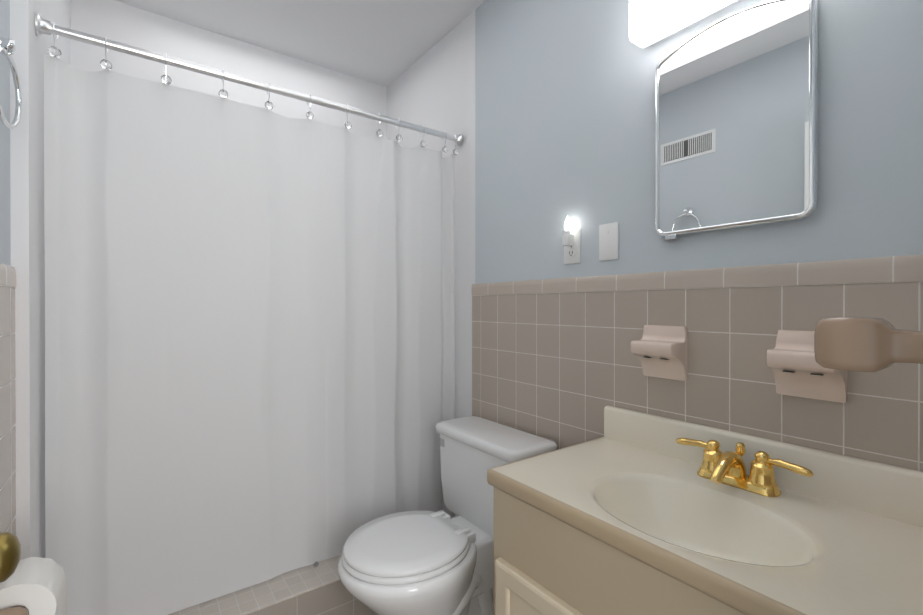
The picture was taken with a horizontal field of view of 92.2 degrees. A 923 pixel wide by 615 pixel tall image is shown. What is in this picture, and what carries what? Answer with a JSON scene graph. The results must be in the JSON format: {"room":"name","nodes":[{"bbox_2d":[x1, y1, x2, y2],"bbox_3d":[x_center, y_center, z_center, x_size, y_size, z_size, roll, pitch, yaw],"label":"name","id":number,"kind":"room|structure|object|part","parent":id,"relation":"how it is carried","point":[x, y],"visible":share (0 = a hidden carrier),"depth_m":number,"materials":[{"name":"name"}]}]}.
{"room":"bathroom","nodes":[
{"label":"bathroom","id":0,"kind":"room"},
{"bbox_2d":[0,0,70,559],"bbox_3d":[-0.781,-0.061,0.585,0.133,2.465,3.100,0,0,-36],"label":"wall","id":1,"kind":"structure","parent":0,"point":[27,196],"depth_m":1.11,"materials":[{"name":"white paint"}]},
{"bbox_2d":[0,285,15,534],"bbox_3d":[-0.921,0.561,0.843,0.008,1.220,0.618,0,0,-36],"label":"wall tile","id":2,"kind":"structure","parent":1,"relation":"attached to","point":[7,425],"depth_m":1.03,"materials":[{"name":"beige tile"}]},
{"bbox_2d":[0,557,66,614],"bbox_3d":[-0.813,0.547,0.811,0.128,0.141,0.170,0,0,-36],"label":"toilet paper roll","id":3,"kind":"object","parent":2,"relation":"attached to","point":[33,586],"visible":0.96,"depth_m":0.80,"materials":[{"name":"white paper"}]},
{"bbox_2d":[0,263,16,286],"bbox_3d":[-0.920,-0.074,0.842,0.010,0.050,0.618,0,0,-36],"label":"cap","id":4,"kind":"object","parent":1,"relation":"attached to","point":[8,276],"visible":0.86,"depth_m":1.02,"materials":[{"name":"beige tile"}]},
{"bbox_2d":[0,36,21,128],"bbox_3d":[-0.959,-0.478,0.924,0.044,0.200,0.159,0,0,-36],"label":"towel ring","id":5,"kind":"object","parent":1,"relation":"attached to","point":[7,47],"visible":1,"depth_m":0.95,"materials":[{"name":"silver metal"}]},
{"bbox_2d":[35,13,462,614],"bbox_3d":[-0.585,0.084,1.619,1.399,1.745,0.084,0,0,-36],"label":"shower curtain","id":6,"kind":"object","parent":1,"relation":"attached to","point":[249,345],"visible":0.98,"depth_m":1.47,"materials":[{"name":"white fabric"}]},
{"bbox_3d":[-0.576,-0.761,1.604,1.399,0.054,0.054,0,0,-36],"label":"rod","id":7,"kind":"part","parent":6,"relation":"part of","materials":[{"name":"silver metal"}]},
{"bbox_2d":[70,0,386,138],"bbox_3d":[-1.054,-0.066,2.242,1.441,2.465,0.100,0,0,-36],"label":"wall","id":8,"kind":"structure","parent":0,"point":[116,21],"depth_m":2.10,"materials":[{"name":"white paint"}]},
{"bbox_2d":[114,0,484,86],"bbox_3d":[-0.181,-1.335,1.018,1.650,0.080,3.100,0,0,-36],"label":"ceiling","id":9,"kind":"structure","parent":0,"point":[385,43],"depth_m":2.04,"materials":[{"name":"paint"}]},
{"bbox_2d":[387,0,922,516],"bbox_3d":[0.452,-0.063,1.482,0.100,2.465,3.100,0,0,-36],"label":"wall","id":10,"kind":"structure","parent":0,"point":[545,108],"depth_m":1.41,"materials":[{"name":"paint"}]},
{"bbox_2d":[562,216,580,263],"bbox_3d":[0.360,-0.227,1.489,0.040,0.158,0.070,0,0,-36],"label":"duplex electrical outlet","id":11,"kind":"object","parent":10,"relation":"attached to","point":[571,241],"visible":0.98,"depth_m":1.48,"materials":[{"name":"white plastic"}]},
{"bbox_3d":[0.355,-0.281,1.485,0.021,0.049,0.021,0,0,-36],"label":"nightlight bulb","id":12,"kind":"part","parent":11,"relation":"part of","materials":[{"name":"white plastic"}]},
{"bbox_3d":[0.372,-0.205,1.498,0.008,0.114,0.070,0,0,-36],"label":"plate","id":13,"kind":"part","parent":11,"relation":"part of","materials":[{"name":"white plastic"}]},
{"bbox_2d":[599,222,618,260],"bbox_3d":[0.458,-0.205,1.382,0.007,0.114,0.070,0,0,-36],"label":"blank wall plate","id":14,"kind":"object","parent":10,"relation":"attached to","point":[608,241],"visible":1,"depth_m":1.38,"materials":[{"name":"white plastic"}]},
{"bbox_2d":[629,0,743,47],"bbox_3d":[0.624,-0.800,1.073,0.099,0.140,0.448,0,0,-36],"label":"sconce","id":15,"kind":"object","parent":10,"relation":"attached to","point":[652,23],"visible":1,"depth_m":1.15,"materials":[{"name":"white glass"}]},
{"bbox_2d":[472,281,922,471],"bbox_3d":[0.496,0.560,1.331,0.008,1.220,1.520,0,0,-36],"label":"wall tile","id":16,"kind":"structure","parent":10,"relation":"attached to","point":[561,370],"depth_m":1.16,"materials":[{"name":"beige tile"}]},
{"bbox_2d":[631,325,687,380],"bbox_3d":[0.534,0.122,1.206,0.076,0.145,0.123,0,0,-36],"label":"holder","id":17,"kind":"object","parent":16,"relation":"attached to","point":[660,351],"visible":1,"depth_m":1.20,"materials":[{"name":"ceramic"}]},
{"bbox_2d":[766,330,847,402],"bbox_3d":[0.727,0.123,0.941,0.076,0.145,0.123,0,0,-36],"label":"holder","id":18,"kind":"object","parent":16,"relation":"attached to","point":[795,367],"visible":0.85,"depth_m":0.95,"materials":[{"name":"ceramic"}]},
{"bbox_2d":[472,254,922,295],"bbox_3d":[0.495,-0.075,1.328,0.010,0.050,1.520,0,0,-36],"label":"cap","id":19,"kind":"object","parent":10,"relation":"attached to","point":[908,268],"visible":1,"depth_m":1.07,"materials":[{"name":"beige tile"}]},
{"bbox_2d":[655,0,817,240],"bbox_3d":[0.653,-0.448,1.097,0.026,0.531,0.362,0,0,-36],"label":"mirror","id":20,"kind":"object","parent":10,"relation":"attached to","point":[736,119],"visible":0.96,"depth_m":1.06,"materials":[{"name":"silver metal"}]},
{"bbox_2d":[604,405,922,527],"bbox_3d":[0.681,0.353,1.047,0.022,0.098,0.797,0,0,-36],"label":"backsplash","id":21,"kind":"structure","parent":10,"relation":"attached to","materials":[{"name":"stone"}]},
{"bbox_3d":[-0.181,1.211,1.026,1.650,0.080,3.100,0,0,-36],"label":"floor","id":22,"kind":"structure","parent":0,"visible":0},
{"bbox_2d":[168,517,453,614],"bbox_3d":[-0.558,1.066,1.586,1.396,0.205,0.159,0,0,-36],"label":"shower curb","id":23,"kind":"object","parent":22,"relation":"on","point":[319,589],"visible":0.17,"depth_m":1.52,"materials":[{"name":"tile"}]},
{"bbox_2d":[338,416,556,614],"bbox_3d":[-0.077,0.813,1.508,0.682,0.712,0.480,0,0,-36],"label":"toilet","id":24,"kind":"object","parent":22,"relation":"on","point":[441,562],"visible":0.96,"depth_m":1.45,"materials":[{"name":"white ceramic"}]},
{"bbox_3d":[-0.190,0.771,1.426,0.382,0.018,0.372,0,0,-36],"label":"seat","id":25,"kind":"part","parent":24,"relation":"part of","materials":[{"name":"white plastic"}]},
{"bbox_3d":[-0.189,0.749,1.427,0.378,0.024,0.366,0,0,-36],"label":"lid","id":26,"kind":"part","parent":24,"relation":"part of","materials":[{"name":"white"}]},
{"bbox_3d":[0.114,0.645,1.647,0.200,0.297,0.450,0,0,-36],"label":"tank","id":27,"kind":"part","parent":24,"relation":"part of","materials":[{"name":"white ceramic"}]},
{"bbox_3d":[0.111,0.477,1.644,0.216,0.040,0.480,0,0,-36],"label":"tank lid","id":28,"kind":"part","parent":24,"relation":"part of","materials":[{"name":"white ceramic"}]},
{"bbox_2d":[487,405,922,614],"bbox_3d":[0.489,0.738,0.909,0.496,0.866,0.821,0,0,-36],"label":"bathroom vanity","id":29,"kind":"object","parent":22,"relation":"on","point":[631,512],"visible":1,"depth_m":0.90,"materials":[{"name":"paint"}]},
{"bbox_3d":[0.190,0.822,0.916,0.020,0.447,0.356,0,0,-36],"label":"door","id":30,"kind":"part","parent":29,"relation":"part of","materials":[{"name":"paint"}]},
{"bbox_2d":[675,438,813,496],"bbox_3d":[0.594,0.356,0.987,0.143,0.089,0.284,0,0,-36],"label":"faucet","id":31,"kind":"object","parent":29,"relation":"on","point":[720,474],"depth_m":0.98,"materials":[{"name":"gold metal"}]},
{"bbox_3d":[0.706,-0.060,0.480,0.668,2.465,0.100,0,0,-36],"label":"wall","id":32,"kind":"structure","parent":0,"visible":0},
{"bbox_3d":[0.687,0.562,0.535,0.620,1.220,0.008,0,0,-36],"label":"wall tile","id":33,"kind":"structure","parent":32,"relation":"attached to","visible":0},
{"bbox_2d":[814,317,922,371],"bbox_3d":[0.438,0.038,0.442,0.053,0.056,0.136,0,0,-36],"label":"holder","id":34,"kind":"object","parent":33,"relation":"attached to","point":[861,344],"visible":1,"depth_m":0.45,"materials":[{"name":"brown ceramic"}]},
{"bbox_3d":[0.123,-1.084,0.053,0.773,0.415,0.100,0,0,-36],"label":"wall","id":35,"kind":"structure","parent":0,"visible":0},
{"bbox_3d":[-0.382,0.152,0.204,0.039,2.018,0.692,0,0,-36],"label":"door","id":36,"kind":"structure","parent":35,"relation":"in","visible":0},
{"bbox_2d":[0,532,20,582],"bbox_3d":[-0.508,0.267,0.464,0.069,0.066,0.066,0,0,-36],"label":"door knob","id":37,"kind":"object","parent":36,"relation":"attached to","point":[10,551],"depth_m":0.47,"materials":[{"name":"gold metal"}]}
]}

